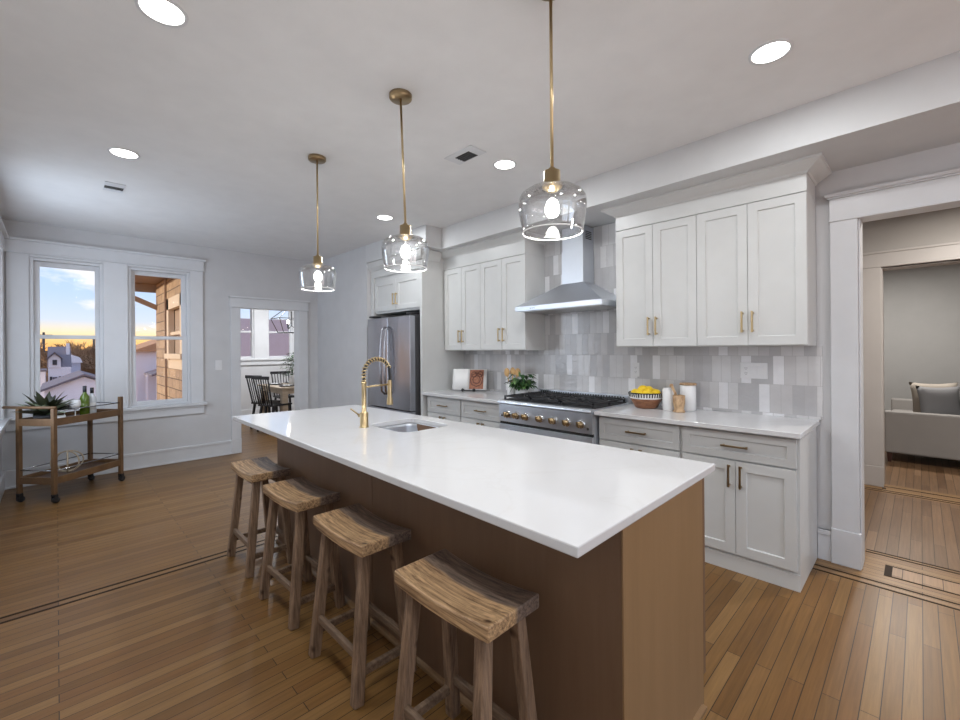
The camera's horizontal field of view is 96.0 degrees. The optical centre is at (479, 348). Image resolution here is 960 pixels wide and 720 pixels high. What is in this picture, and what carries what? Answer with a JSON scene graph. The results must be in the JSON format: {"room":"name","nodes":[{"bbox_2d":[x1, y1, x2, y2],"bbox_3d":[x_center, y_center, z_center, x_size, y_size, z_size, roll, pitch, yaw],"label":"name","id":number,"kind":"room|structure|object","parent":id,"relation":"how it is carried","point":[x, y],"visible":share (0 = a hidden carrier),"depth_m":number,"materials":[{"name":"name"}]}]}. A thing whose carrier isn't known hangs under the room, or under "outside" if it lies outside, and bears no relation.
{"room":"kitchen","nodes":[
{"label":"kitchen","id":0,"kind":"room"},
{"bbox_2d":[0,438,1,475],"bbox_3d":[-1.862,0.032,1.185,0.200,2.765,9.300,0,0,-44],"label":"wall","id":1,"kind":"structure","parent":0,"point":[1,438],"depth_m":4.27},
{"bbox_2d":[0,471,5,500],"bbox_3d":[-1.758,1.318,1.250,0.026,0.190,8.860,0,0,-44],"label":"baseboard","id":2,"kind":"structure","parent":1,"relation":"attached to","point":[2,477],"depth_m":4.20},
{"bbox_2d":[0,216,9,438],"bbox_3d":[-4.148,-0.156,3.630,0.160,1.995,1.990,0,0,-44],"label":"trim","id":3,"kind":"structure","parent":1,"relation":"attached to","point":[4,421],"depth_m":4.25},
{"bbox_2d":[2,219,317,470],"bbox_3d":[-3.063,0.041,6.267,5.600,2.765,0.240,0,0,-44],"label":"wall","id":4,"kind":"structure","parent":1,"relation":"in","point":[227,272],"depth_m":5.34,"materials":[{"name":"paint"}]},
{"bbox_2d":[29,257,103,414],"bbox_3d":[-4.570,-0.135,4.792,0.585,1.670,0.120,0,0,-44],"label":"window","id":5,"kind":"structure","parent":4,"relation":"attached to","point":[35,263],"depth_m":4.71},
{"bbox_2d":[2,440,231,489],"bbox_3d":[-3.679,1.333,5.549,3.300,0.190,0.030,0,0,-44],"label":"baseboard","id":6,"kind":"structure","parent":4,"relation":"attached to","point":[133,461],"depth_m":5.29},
{"bbox_2d":[128,267,190,407],"bbox_3d":[-3.982,-0.140,5.368,0.620,1.670,0.120,0,0,-44],"label":"window","id":7,"kind":"structure","parent":4,"relation":"attached to","point":[132,271],"depth_m":5.35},
{"bbox_2d":[215,360,221,369],"bbox_3d":[-3.485,0.216,5.762,0.078,0.130,0.010,0,0,-44],"label":"light switch","id":8,"kind":"object","parent":4,"relation":"attached to","point":[218,363],"visible":1,"depth_m":5.76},
{"bbox_2d":[156,278,181,399],"bbox_3d":[-4.731,3.876,6.998,0.360,10.120,3.140,0,0,-44],"label":"wall","id":9,"kind":"structure","parent":0,"point":[160,344],"depth_m":7.44,"materials":[{"name":"wood"}]},
{"bbox_2d":[135,296,156,309],"bbox_3d":[-6.082,-0.854,7.768,0.634,0.352,0.080,0,0,-44],"label":"brace","id":10,"kind":"object","parent":9,"relation":"attached to","point":[137,299],"visible":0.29,"depth_m":7.78,"materials":[{"name":"brown wood"}]},
{"bbox_2d":[135,275,167,284],"bbox_3d":[-4.908,-1.263,6.996,1.000,0.120,3.150,0,0,-44],"label":"soffit","id":11,"kind":"structure","parent":9,"relation":"attached to","point":[138,279],"depth_m":7.46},
{"bbox_2d":[135,283,155,292],"bbox_3d":[-6.027,-1.134,8.139,1.000,0.160,0.150,0,0,-44],"label":"soffit","id":12,"kind":"structure","parent":11,"relation":"attached to","point":[139,287],"depth_m":7.93,"materials":[{"name":"brown wood"}]},
{"bbox_2d":[164,279,166,398],"bbox_3d":[-5.302,3.880,7.328,0.028,10.120,0.020,0,0,-44],"label":"trim","id":13,"kind":"structure","parent":9,"relation":"attached to","point":[165,319],"depth_m":7.32,"materials":[{"name":"brown wood"}]},
{"bbox_2d":[164,293,181,369],"bbox_3d":[-4.758,-0.254,6.765,0.120,1.140,1.320,0,0,-44],"label":"trim","id":14,"kind":"structure","parent":9,"relation":"attached to","point":[174,360],"depth_m":6.94,"materials":[{"name":"beige paint"}]},
{"bbox_2d":[175,308,179,353],"bbox_3d":[-4.712,-0.284,6.817,0.020,0.720,0.910,0,0,-44],"label":"window","id":15,"kind":"structure","parent":9,"relation":"in","point":[177,311],"depth_m":6.99,"materials":[{"name":"brown wood"}]},
{"bbox_2d":[241,318,288,356],"bbox_3d":[-4.400,3.974,16.874,10.700,9.920,0.300,0,0,-44],"label":"wall","id":16,"kind":"structure","parent":0,"point":[278,342],"depth_m":14.30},
{"bbox_2d":[241,328,293,409],"bbox_3d":[-4.519,0.052,9.294,3.840,2.765,0.200,0,0,-44],"label":"wall","id":17,"kind":"structure","parent":0,"point":[263,370],"depth_m":9.02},
{"bbox_2d":[241,309,253,358],"bbox_3d":[-4.969,-0.405,8.800,0.630,1.215,0.120,0,0,-44],"label":"window","id":18,"kind":"structure","parent":17,"relation":"in","point":[251,331],"depth_m":8.97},
{"bbox_2d":[241,309,293,414],"bbox_3d":[-4.377,0.133,9.286,3.250,2.600,0.110,0,0,-44],"label":"trim","id":19,"kind":"structure","parent":17,"relation":"attached to","point":[260,316],"depth_m":9.06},
{"bbox_2d":[268,310,292,357],"bbox_3d":[-4.365,-0.409,9.392,0.520,1.215,0.120,0,0,-44],"label":"window","id":20,"kind":"structure","parent":17,"relation":"in","point":[289,312],"depth_m":9.52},
{"bbox_2d":[317,246,370,407],"bbox_3d":[-1.740,0.031,6.431,0.720,2.765,1.500,0,0,-44],"label":"wall partition","id":21,"kind":"structure","parent":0,"point":[343,313],"depth_m":6.11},
{"bbox_2d":[0,0,959,261],"bbox_3d":[-0.443,-1.412,2.762,4.550,0.100,9.150,0,0,-44],"label":"ceiling","id":22,"kind":"structure","parent":0,"point":[224,112],"depth_m":2.31,"materials":[{"name":"paint"}]},
{"bbox_2d":[103,181,125,192],"bbox_3d":[-3.035,-1.337,3.582,0.130,0.011,0.240,0,0,-44],"label":"ceiling vent","id":23,"kind":"object","parent":22,"relation":"in","point":[109,186],"visible":1,"depth_m":3.57,"materials":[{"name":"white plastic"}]},
{"bbox_2d":[107,147,139,159],"bbox_3d":[-2.449,-1.343,2.973,0.176,0.006,0.176,0,0,-44],"label":"recessed light","id":24,"kind":"object","parent":22,"relation":"in","point":[119,152],"visible":1,"depth_m":2.97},
{"bbox_2d":[134,0,188,27],"bbox_3d":[-1.273,-1.352,1.731,0.176,0.006,0.176,0,0,-44],"label":"recessed light","id":25,"kind":"object","parent":22,"relation":"in","point":[167,13],"visible":1,"depth_m":1.74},
{"bbox_2d":[299,153,336,291],"bbox_3d":[-1.150,-0.888,3.059,0.252,0.936,0.252,0,0,-44],"label":"pendant lamp","id":26,"kind":"object","parent":22,"relation":"hanging from","point":[317,159],"visible":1,"depth_m":3.05,"materials":[{"name":"glass"}]},
{"bbox_2d":[376,215,392,220],"bbox_3d":[-0.985,-1.355,4.465,0.176,0.006,0.176,0,0,-44],"label":"recessed light","id":27,"kind":"object","parent":22,"relation":"in","point":[380,217],"visible":1,"depth_m":4.46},
{"bbox_2d":[381,88,428,272],"bbox_3d":[-0.400,-0.894,2.307,0.252,0.936,0.252,0,0,-44],"label":"pendant lamp","id":28,"kind":"object","parent":22,"relation":"hanging from","point":[398,96],"visible":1,"depth_m":2.29,"materials":[{"name":"glass"}]},
{"bbox_2d":[444,145,485,164],"bbox_3d":[-0.106,-1.359,3.040,0.150,0.011,0.280,0,0,-44],"label":"ceiling vent","id":29,"kind":"object","parent":22,"relation":"in","point":[470,152],"visible":1,"depth_m":3.02,"materials":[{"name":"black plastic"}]},
{"bbox_2d":[493,159,516,169],"bbox_3d":[0.184,-1.363,3.201,0.176,0.006,0.176,0,0,-44],"label":"recessed light","id":30,"kind":"object","parent":22,"relation":"in","point":[504,164],"visible":1,"depth_m":3.19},
{"bbox_2d":[518,0,586,240],"bbox_3d":[0.267,-0.899,1.613,0.252,0.936,0.252,0,0,-44],"label":"pendant lamp","id":31,"kind":"object","parent":22,"relation":"hanging from","point":[552,183],"visible":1,"depth_m":1.60,"materials":[{"name":"glass"}]},
{"bbox_2d":[748,38,793,65],"bbox_3d":[1.346,-1.372,2.002,0.176,0.006,0.176,0,0,-44],"label":"recessed light","id":32,"kind":"object","parent":22,"relation":"in","point":[772,51],"visible":1,"depth_m":2.00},
{"bbox_2d":[0,424,959,719],"bbox_3d":[1.196,1.415,5.433,10.500,0.051,13.300,0,0,-44],"label":"floor","id":33,"kind":"structure","parent":0,"point":[196,642],"depth_m":2.21,"materials":[{"name":"brown wood"}]},
{"bbox_2d":[2,396,124,502],"bbox_3d":[-4.152,0.974,4.358,0.540,0.914,0.725,0,0,5],"label":"bar cart","id":34,"kind":"object","parent":33,"relation":"on","point":[53,477],"visible":0.94,"depth_m":4.11,"materials":[{"name":"brown wood"}]},
{"bbox_2d":[15,391,75,418],"bbox_3d":[-4.154,0.538,4.140,0.480,0.295,0.500,0,0,-44],"label":"agave plant","id":35,"kind":"object","parent":34,"relation":"on","point":[48,400],"visible":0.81,"depth_m":4.07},
{"bbox_2d":[50,450,83,472],"bbox_3d":[-4.100,1.118,4.307,0.241,0.213,0.218,0,0,7],"label":"ring ornament","id":36,"kind":"object","parent":34,"relation":"on","point":[66,451],"visible":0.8,"depth_m":4.29,"materials":[{"name":"metal"}]},
{"bbox_2d":[36,462,107,476],"bbox_3d":[-4.081,1.232,4.340,0.360,0.012,0.668,0,0,5],"label":"shelf","id":37,"kind":"object","parent":34,"relation":"attached to","point":[91,464],"depth_m":4.35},
{"bbox_2d":[69,400,80,415],"bbox_3d":[-4.029,0.598,4.300,0.088,0.175,0.088,0,0,-44],"label":"goblet","id":38,"kind":"object","parent":34,"relation":"on","point":[78,402],"visible":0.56,"depth_m":4.28,"materials":[{"name":"glass"}]},
{"bbox_2d":[79,386,89,414],"bbox_3d":[-4.076,0.533,4.455,0.080,0.304,0.081,0,0,-44],"label":"wine bottle","id":39,"kind":"object","parent":34,"relation":"on","point":[85,399],"visible":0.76,"depth_m":4.43,"materials":[{"name":"green glass"}]},
{"bbox_2d":[89,387,96,412],"bbox_3d":[-4.078,0.546,4.540,0.072,0.279,0.073,0,0,-44],"label":"wine bottle","id":40,"kind":"object","parent":34,"relation":"on","point":[93,400],"visible":0.67,"depth_m":4.53,"materials":[{"name":"glass"}]},
{"bbox_2d":[227,456,292,578],"bbox_3d":[-1.475,1.097,2.901,0.299,0.633,0.452,0,0,-44],"label":"bar stool","id":41,"kind":"object","parent":33,"relation":"on","point":[257,471],"visible":0.88,"depth_m":2.83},
{"bbox_2d":[245,375,279,427],"bbox_3d":[-3.900,0.950,7.854,0.400,0.965,0.517,0,0,24],"label":"dining chair","id":42,"kind":"object","parent":33,"relation":"on","point":[254,403],"visible":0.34,"depth_m":7.72,"materials":[{"name":"black paint"}]},
{"bbox_2d":[252,376,291,431],"bbox_3d":[-3.613,0.947,7.533,0.400,0.965,0.517,0,0,24],"label":"dining chair","id":43,"kind":"object","parent":33,"relation":"on","point":[274,405],"visible":0.77,"depth_m":7.37,"materials":[{"name":"black paint"}]},
{"bbox_2d":[258,383,293,412],"bbox_3d":[-3.281,1.050,8.469,1.640,0.750,1.200,0,0,-44],"label":"dining table","id":44,"kind":"object","parent":33,"relation":"on","point":[283,391],"visible":0.23,"depth_m":7.60,"materials":[{"name":"brown wood"}]},
{"bbox_2d":[277,352,293,384],"bbox_3d":[-3.549,0.371,8.208,0.516,0.611,0.545,0,0,-44],"label":"plant","id":45,"kind":"object","parent":44,"relation":"on","point":[291,379],"visible":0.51,"depth_m":8.15,"materials":[{"name":"green plant"}]},
{"bbox_2d":[270,371,293,410],"bbox_3d":[-4.017,0.950,8.889,0.400,0.965,0.517,0,0,-44],"label":"dining chair","id":46,"kind":"object","parent":33,"relation":"on","point":[290,396],"visible":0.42,"depth_m":9.00,"materials":[{"name":"black paint"}]},
{"bbox_2d":[258,476,344,630],"bbox_3d":[-0.997,1.093,2.404,0.452,0.633,0.299,0,0,43],"label":"bar stool","id":47,"kind":"object","parent":33,"relation":"on","point":[298,495],"visible":0.98,"depth_m":2.34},
{"bbox_2d":[308,503,416,709],"bbox_3d":[-0.533,1.090,1.930,0.299,0.633,0.452,0,0,-44],"label":"bar stool","id":48,"kind":"object","parent":33,"relation":"on","point":[354,528],"visible":0.91,"depth_m":1.85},
{"bbox_2d":[368,312,420,423],"bbox_3d":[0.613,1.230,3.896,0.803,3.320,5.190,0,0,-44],"label":"refrigerator","id":49,"kind":"object","parent":33,"relation":"on","point":[396,339],"visible":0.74,"depth_m":5.04,"materials":[{"name":"metal"}]},
{"bbox_2d":[367,248,463,416],"bbox_3d":[-0.814,0.142,5.464,0.688,2.529,1.175,0,0,-44],"label":"enclosure","id":50,"kind":"object","parent":33,"relation":"on","point":[393,294],"visible":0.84,"depth_m":5.06,"materials":[{"name":"white wood"}]},
{"bbox_2d":[427,396,461,421],"bbox_3d":[-0.200,0.960,4.892,0.621,0.884,0.572,0,0,-44],"label":"base cabinet","id":51,"kind":"object","parent":33,"relation":"on","point":[438,407],"visible":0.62,"depth_m":4.68,"materials":[{"name":"white wood"}]},
{"bbox_2d":[393,549,538,719],"bbox_3d":[-0.054,1.086,1.431,0.452,0.633,0.299,0,0,44],"label":"bar stool","id":52,"kind":"object","parent":33,"relation":"on","point":[483,606],"visible":1,"depth_m":1.40,"materials":[{"name":"wood"}]},
{"bbox_2d":[0,486,959,623],"bbox_3d":[1.687,1.387,2.210,6.288,0.003,6.009,0,0,-44],"label":"trim","id":53,"kind":"structure","parent":33,"relation":"in","point":[888,569],"depth_m":2.63,"materials":[{"name":"brown wood"}]},
{"bbox_2d":[461,400,499,427],"bbox_3d":[0.213,0.956,4.471,0.621,0.884,0.606,0,0,-44],"label":"base cabinet","id":54,"kind":"object","parent":33,"relation":"on","point":[472,412],"visible":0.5,"depth_m":4.29,"materials":[{"name":"white wood"}]},
{"bbox_2d":[422,390,512,403],"bbox_3d":[-0.005,0.500,4.674,0.642,0.030,1.203,0,0,-44],"label":"countertop","id":55,"kind":"structure","parent":54,"relation":"on","point":[487,396],"depth_m":4.59,"materials":[{"name":"stone"}]},
{"bbox_2d":[507,382,514,394],"bbox_3d":[0.331,0.414,4.522,0.096,0.135,0.096,0,0,-44],"label":"utensil crock","id":56,"kind":"object","parent":55,"relation":"on","point":[509,388],"visible":0.45,"depth_m":4.48,"materials":[{"name":"ceramic"}]},
{"bbox_2d":[504,368,509,380],"bbox_3d":[0.289,0.336,4.550,0.031,0.270,0.086,0,0,-44],"label":"wooden spoon","id":57,"kind":"object","parent":56,"relation":"in","point":[506,371],"visible":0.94,"depth_m":4.54,"materials":[{"name":"brown wood"}]},
{"bbox_2d":[504,368,509,376],"bbox_3d":[0.284,0.247,4.555,0.031,0.092,0.074,0,0,-44],"label":"bowl","id":58,"kind":"object","parent":57,"relation":"on","point":[506,371],"depth_m":4.54,"materials":[{"name":"brown wood"}]},
{"bbox_2d":[510,367,514,378],"bbox_3d":[0.343,0.332,4.535,0.037,0.276,0.074,0,0,-44],"label":"wooden spoon","id":59,"kind":"object","parent":56,"relation":"in","point":[512,370],"visible":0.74,"depth_m":4.52,"materials":[{"name":"brown wood"}]},
{"bbox_2d":[510,367,514,374],"bbox_3d":[0.344,0.240,4.537,0.031,0.092,0.074,0,0,-44],"label":"bowl","id":60,"kind":"object","parent":59,"relation":"on","point":[512,371],"depth_m":4.52,"materials":[{"name":"brown wood"}]},
{"bbox_2d":[515,368,520,377],"bbox_3d":[0.385,0.336,4.506,0.093,0.270,0.035,0,0,33],"label":"wooden spoon","id":61,"kind":"object","parent":56,"relation":"in","point":[517,370],"visible":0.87,"depth_m":4.49,"materials":[{"name":"brown wood"}]},
{"bbox_2d":[504,372,537,395],"bbox_3d":[0.419,0.351,4.329,0.343,0.260,0.352,0,0,-4],"label":"potted plant","id":62,"kind":"object","parent":55,"relation":"on","point":[522,385],"visible":0.94,"depth_m":4.24,"materials":[{"name":"green plant"}]},
{"bbox_2d":[276,424,706,719],"bbox_3d":[-0.297,0.960,2.420,0.689,0.884,2.718,0,0,-44],"label":"kitchen island","id":63,"kind":"object","parent":33,"relation":"on","point":[616,631],"visible":0.62,"depth_m":1.48,"materials":[{"name":"brown wood"}]},
{"bbox_2d":[233,405,714,557],"bbox_3d":[-0.434,0.503,2.489,1.050,0.030,2.992,0,0,-44],"label":"island countertop","id":64,"kind":"structure","parent":63,"relation":"on","point":[570,497],"depth_m":1.74,"materials":[{"name":"stone"}]},
{"bbox_2d":[350,357,392,427],"bbox_3d":[-0.680,0.270,2.757,0.277,0.440,0.091,0,0,-32],"label":"spring faucet","id":65,"kind":"object","parent":64,"relation":"on","point":[363,415],"visible":1,"depth_m":2.71,"materials":[{"name":"gold metal"}]},
{"bbox_2d":[379,423,437,431],"bbox_3d":[-0.458,0.612,2.782,0.375,0.185,0.430,0,0,-44],"label":"sink","id":66,"kind":"object","parent":64,"relation":"in","point":[405,427],"visible":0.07,"depth_m":3.00,"materials":[{"name":"metal"}]},
{"bbox_2d":[497,389,631,444],"bbox_3d":[0.732,0.892,3.862,0.718,0.965,0.976,0,0,-44],"label":"gas range","id":67,"kind":"object","parent":33,"relation":"on","point":[563,414],"visible":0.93,"depth_m":3.65,"materials":[{"name":"metal"}]},
{"bbox_2d":[594,402,631,410],"bbox_3d":[0.762,0.479,3.894,0.625,0.020,0.976,0,0,-44],"label":"countertop","id":68,"kind":"structure","parent":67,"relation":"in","point":[613,404],"depth_m":3.55,"materials":[{"name":"stone"}]},
{"bbox_2d":[599,416,682,457],"bbox_3d":[1.336,0.948,3.325,0.621,0.884,0.622,0,0,-44],"label":"base cabinet","id":69,"kind":"object","parent":33,"relation":"on","point":[665,439],"visible":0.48,"depth_m":3.10,"materials":[{"name":"white wood"}]},
{"bbox_2d":[682,425,816,591],"bbox_3d":[1.781,0.945,2.871,0.621,0.884,0.646,0,0,-44],"label":"base cabinet","id":70,"kind":"object","parent":33,"relation":"on","point":[760,496],"visible":0.93,"depth_m":2.62,"materials":[{"name":"white wood"}]},
{"bbox_2d":[594,404,819,438],"bbox_3d":[1.557,0.488,3.081,0.642,0.030,1.290,0,0,-44],"label":"countertop","id":71,"kind":"structure","parent":70,"relation":"on","point":[788,427],"depth_m":2.88,"materials":[{"name":"stone"}]},
{"bbox_2d":[628,391,661,408],"bbox_3d":[1.342,0.411,3.491,0.276,0.126,0.276,0,0,-44],"label":"fruit bowl","id":72,"kind":"object","parent":71,"relation":"on","point":[640,400],"visible":0.75,"depth_m":3.40,"materials":[{"name":"ceramic"}]},
{"bbox_2d":[643,390,653,393],"bbox_3d":[1.331,0.358,3.417,0.077,0.073,0.077,0,0,-19],"label":"lemon","id":73,"kind":"object","parent":72,"relation":"in","point":[644,391],"visible":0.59,"depth_m":3.39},
{"bbox_2d":[662,388,673,410],"bbox_3d":[1.456,0.387,3.332,0.090,0.173,0.090,0,0,-44],"label":"canister","id":74,"kind":"object","parent":71,"relation":"on","point":[667,393],"visible":0.86,"depth_m":3.29,"materials":[{"name":"ceramic"}]},
{"bbox_2d":[673,395,684,412],"bbox_3d":[1.492,0.411,3.238,0.086,0.125,0.086,0,0,-44],"label":"mortar","id":75,"kind":"object","parent":71,"relation":"on","point":[679,400],"visible":0.98,"depth_m":3.21,"materials":[{"name":"brown wood"}]},
{"bbox_2d":[669,384,676,395],"bbox_3d":[1.471,0.345,3.252,0.081,0.165,0.028,0,0,35],"label":"pestle","id":76,"kind":"object","parent":75,"relation":"in","point":[670,385],"visible":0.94,"depth_m":3.25,"materials":[{"name":"brown wood"}]},
{"bbox_2d":[679,382,696,410],"bbox_3d":[1.602,0.367,3.325,0.120,0.210,0.120,0,0,-44],"label":"canister","id":77,"kind":"object","parent":71,"relation":"on","point":[688,389],"visible":0.98,"depth_m":3.28,"materials":[{"name":"ceramic"}]},
{"bbox_2d":[885,398,959,461],"bbox_3d":[5.891,0.935,5.569,1.900,0.840,0.915,0,0,-44],"label":"sofa","id":78,"kind":"object","parent":33,"relation":"on","point":[909,432],"visible":0.94,"depth_m":5.02,"materials":[{"name":"fabric"}]},
{"bbox_2d":[892,409,912,411],"bbox_3d":[6.114,0.974,5.920,0.800,0.160,0.705,0,0,-44],"label":"seat cushion","id":79,"kind":"object","parent":78,"relation":"on","point":[907,410],"depth_m":6.27,"materials":[{"name":"fabric"}]},
{"bbox_2d":[909,382,957,412],"bbox_3d":[5.702,0.657,5.417,0.480,0.475,0.180,0,0,20],"label":"throw pillow","id":80,"kind":"object","parent":78,"relation":"on","point":[916,403],"visible":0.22,"depth_m":5.45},
{"bbox_2d":[916,386,959,414],"bbox_3d":[5.516,0.673,5.178,0.460,0.454,0.182,0,0,10],"label":"throw pillow","id":81,"kind":"object","parent":78,"relation":"on","point":[946,400],"visible":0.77,"depth_m":5.13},
{"bbox_2d":[366,51,959,262],"bbox_3d":[1.347,-1.258,3.269,0.725,0.235,7.370,0,0,-44],"label":"beam","id":82,"kind":"structure","parent":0,"point":[914,109],"depth_m":2.58,"materials":[{"name":"paint"}]},
{"bbox_2d":[464,142,959,556],"bbox_3d":[1.657,0.005,3.557,0.172,2.765,7.360,0,0,-44],"label":"wall","id":83,"kind":"structure","parent":0,"point":[582,353],"depth_m":3.30,"materials":[{"name":"tile"}]},
{"bbox_2d":[444,263,480,350],"bbox_3d":[-0.107,-0.454,4.979,0.351,0.946,0.605,0,0,-44],"label":"upper cabinet","id":84,"kind":"object","parent":83,"relation":"attached to","point":[462,284],"visible":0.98,"depth_m":4.86,"materials":[{"name":"white wood"}]},
{"bbox_2d":[480,254,544,349],"bbox_3d":[0.324,-0.458,4.539,0.351,0.946,0.625,0,0,-44],"label":"upper cabinet","id":85,"kind":"object","parent":83,"relation":"attached to","point":[508,283],"visible":0.98,"depth_m":4.39,"materials":[{"name":"white wood"}]},
{"bbox_2d":[441,230,550,270],"bbox_3d":[0.115,-1.030,4.712,0.401,0.200,1.330,0,0,-44],"label":"crown molding","id":86,"kind":"structure","parent":85,"relation":"attached to","point":[513,244],"depth_m":4.47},
{"bbox_2d":[515,225,615,313],"bbox_3d":[0.818,-0.739,3.951,0.464,0.773,0.920,0,0,-44],"label":"range hood","id":87,"kind":"object","parent":83,"relation":"attached to","point":[578,292],"visible":0.94,"depth_m":3.94,"materials":[{"name":"metal"}]},
{"bbox_2d":[632,363,638,376],"bbox_3d":[1.350,0.180,3.742,0.009,0.120,0.062,0,0,-44],"label":"outlet plate","id":88,"kind":"object","parent":83,"relation":"attached to","point":[635,366],"visible":1,"depth_m":3.74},
{"bbox_2d":[616,215,697,346],"bbox_3d":[1.431,-0.488,3.410,0.351,0.947,0.623,0,0,-44],"label":"upper cabinet","id":89,"kind":"object","parent":83,"relation":"attached to","point":[656,264],"visible":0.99,"depth_m":3.28,"materials":[{"name":"white wood"}]},
{"bbox_2d":[740,362,767,378],"bbox_3d":[1.970,0.157,3.109,0.010,0.115,0.170,0,0,-44],"label":"outlet plate","id":90,"kind":"object","parent":83,"relation":"attached to","point":[747,370],"visible":1,"depth_m":3.10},
{"bbox_2d":[743,366,748,374],"bbox_3d":[1.935,0.157,3.142,0.003,0.070,0.034,0,0,-44],"label":"receptacle","id":91,"kind":"object","parent":90,"relation":"attached to","point":[745,368],"depth_m":3.14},
{"bbox_2d":[696,191,815,346],"bbox_3d":[1.872,-0.492,2.960,0.351,0.947,0.637,0,0,-44],"label":"upper cabinet","id":92,"kind":"object","parent":83,"relation":"attached to","point":[756,261],"visible":1,"depth_m":2.82,"materials":[{"name":"white wood"}]},
{"bbox_2d":[601,152,831,231],"bbox_3d":[1.632,-1.053,3.165,0.401,0.177,1.432,0,0,-44],"label":"crown molding","id":93,"kind":"structure","parent":92,"relation":"attached to","point":[803,174],"depth_m":2.92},
{"bbox_2d":[817,527,830,561],"bbox_3d":[2.257,1.283,2.832,0.025,0.200,0.071,0,0,-44],"label":"baseboard","id":94,"kind":"structure","parent":83,"relation":"attached to","point":[823,535],"depth_m":2.83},
{"bbox_2d":[824,168,959,570],"bbox_3d":[3.070,0.189,2.091,0.220,2.375,2.170,0,0,-44],"label":"trim","id":95,"kind":"structure","parent":83,"relation":"attached to","point":[936,191],"depth_m":2.73,"materials":[{"name":"wood"}]},
{"bbox_2d":[862,207,959,437],"bbox_3d":[4.322,0.017,4.098,0.190,2.700,5.000,0,0,-44],"label":"wall","id":96,"kind":"structure","parent":0,"point":[940,226],"depth_m":4.14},
{"bbox_2d":[863,242,959,486],"bbox_3d":[4.709,0.197,3.684,0.240,2.335,2.190,0,0,-44],"label":"trim","id":97,"kind":"structure","parent":96,"relation":"attached to","point":[873,274],"depth_m":4.31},
{"bbox_2d":[884,264,959,409],"bbox_3d":[6.997,-0.003,6.719,0.200,2.700,5.000,0,0,-44],"label":"wall","id":98,"kind":"structure","parent":0,"point":[922,305],"depth_m":6.72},
{"bbox_3d":[-3.514,-1.388,8.259,3.840,0.100,3.100,0,0,-44],"label":"ceiling","id":99,"kind":"structure","parent":0,"visible":0},
{"bbox_2d":[271,311,293,332],"bbox_3d":[-3.553,-0.817,8.146,0.614,1.042,0.453,0,0,-44],"label":"chandelier","id":100,"kind":"object","parent":99,"relation":"hanging from","point":[291,319],"visible":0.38,"depth_m":8.06,"materials":[{"name":"black paint"}]},
{"bbox_3d":[-58.370,9.393,59.606,120.000,0.100,153.050,0,0,-44],"label":"floor","id":101,"kind":"structure","parent":0,"visible":0},
{"bbox_2d":[40,369,46,397],"bbox_3d":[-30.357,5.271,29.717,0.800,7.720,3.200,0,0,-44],"label":"shed","id":102,"kind":"object","parent":101,"relation":"on","point":[42,371],"visible":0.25,"depth_m":28.80,"materials":[{"name":"white"}]},
{"bbox_2d":[42,332,44,351],"bbox_3d":[-48.293,3.717,47.856,1.400,11.100,0.240,0,0,-44],"label":"utility pole","id":103,"kind":"object","parent":101,"relation":"on","point":[43,333],"visible":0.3,"depth_m":47.78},
{"bbox_2d":[46,343,71,380],"bbox_3d":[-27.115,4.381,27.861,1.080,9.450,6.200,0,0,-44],"label":"house","id":104,"kind":"object","parent":101,"relation":"on","point":[59,363],"visible":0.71,"depth_m":25.97,"materials":[{"name":"white"}]},
{"bbox_2d":[40,339,91,381],"bbox_3d":[-39.239,3.978,39.332,8.238,10.463,6.082,0,0,39],"label":"bare tree","id":105,"kind":"object","parent":101,"relation":"on","point":[43,357],"visible":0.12,"depth_m":39.84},
{"bbox_2d":[40,370,95,399],"bbox_3d":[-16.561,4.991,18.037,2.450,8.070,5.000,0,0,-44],"label":"garage","id":106,"kind":"object","parent":101,"relation":"on","point":[71,385],"visible":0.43,"depth_m":16.23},
{"bbox_2d":[42,344,94,378],"bbox_3d":[-41.465,4.340,43.802,6.061,9.773,4.931,0,0,-44],"label":"bare tree","id":107,"kind":"object","parent":101,"relation":"on","point":[54,344],"visible":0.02,"depth_m":44.13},
{"bbox_2d":[71,355,82,372],"bbox_3d":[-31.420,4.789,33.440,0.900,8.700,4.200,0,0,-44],"label":"house","id":108,"kind":"object","parent":101,"relation":"on","point":[76,361],"visible":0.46,"depth_m":32.08,"materials":[{"name":"white"}]},
{"bbox_2d":[62,340,95,374],"bbox_3d":[-38.918,4.153,42.957,4.855,10.109,6.328,0,0,-44],"label":"bare tree","id":109,"kind":"object","parent":101,"relation":"on","point":[79,352],"visible":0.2,"depth_m":42.53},
{"bbox_2d":[81,345,95,373],"bbox_3d":[-39.908,4.103,44.602,5.080,10.223,5.651,0,0,-44],"label":"bare tree","id":110,"kind":"object","parent":101,"relation":"on","point":[92,349],"visible":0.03,"depth_m":43.98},
{"bbox_2d":[83,344,94,373],"bbox_3d":[-36.639,4.265,42.941,5.728,9.851,5.850,0,0,4],"label":"bare tree","id":111,"kind":"object","parent":101,"relation":"on","point":[90,360],"visible":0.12,"depth_m":41.55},
{"bbox_2d":[136,340,156,400],"bbox_3d":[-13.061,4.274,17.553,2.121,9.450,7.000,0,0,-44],"label":"house","id":112,"kind":"object","parent":101,"relation":"on","point":[146,371],"visible":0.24,"depth_m":15.89,"materials":[{"name":"white"}]},
{"bbox_3d":[-0.113,0.383,4.976,0.168,0.203,0.212,0,0,13],"label":"book stand","id":113,"kind":"object","parent":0,"visible":0},
{"bbox_2d":[452,369,486,389],"bbox_3d":[-0.119,0.350,4.958,0.401,0.237,0.088,0,0,13],"label":"cookbook","id":114,"kind":"object","parent":113,"relation":"on","point":[477,378],"visible":0.99,"depth_m":4.95,"materials":[{"name":"paper"}]},
{"bbox_2d":[469,370,483,388],"bbox_3d":[-0.040,0.348,4.927,0.161,0.214,0.063,0,0,13],"label":"picture","id":115,"kind":"object","parent":114,"relation":"attached to","point":[476,377],"depth_m":4.92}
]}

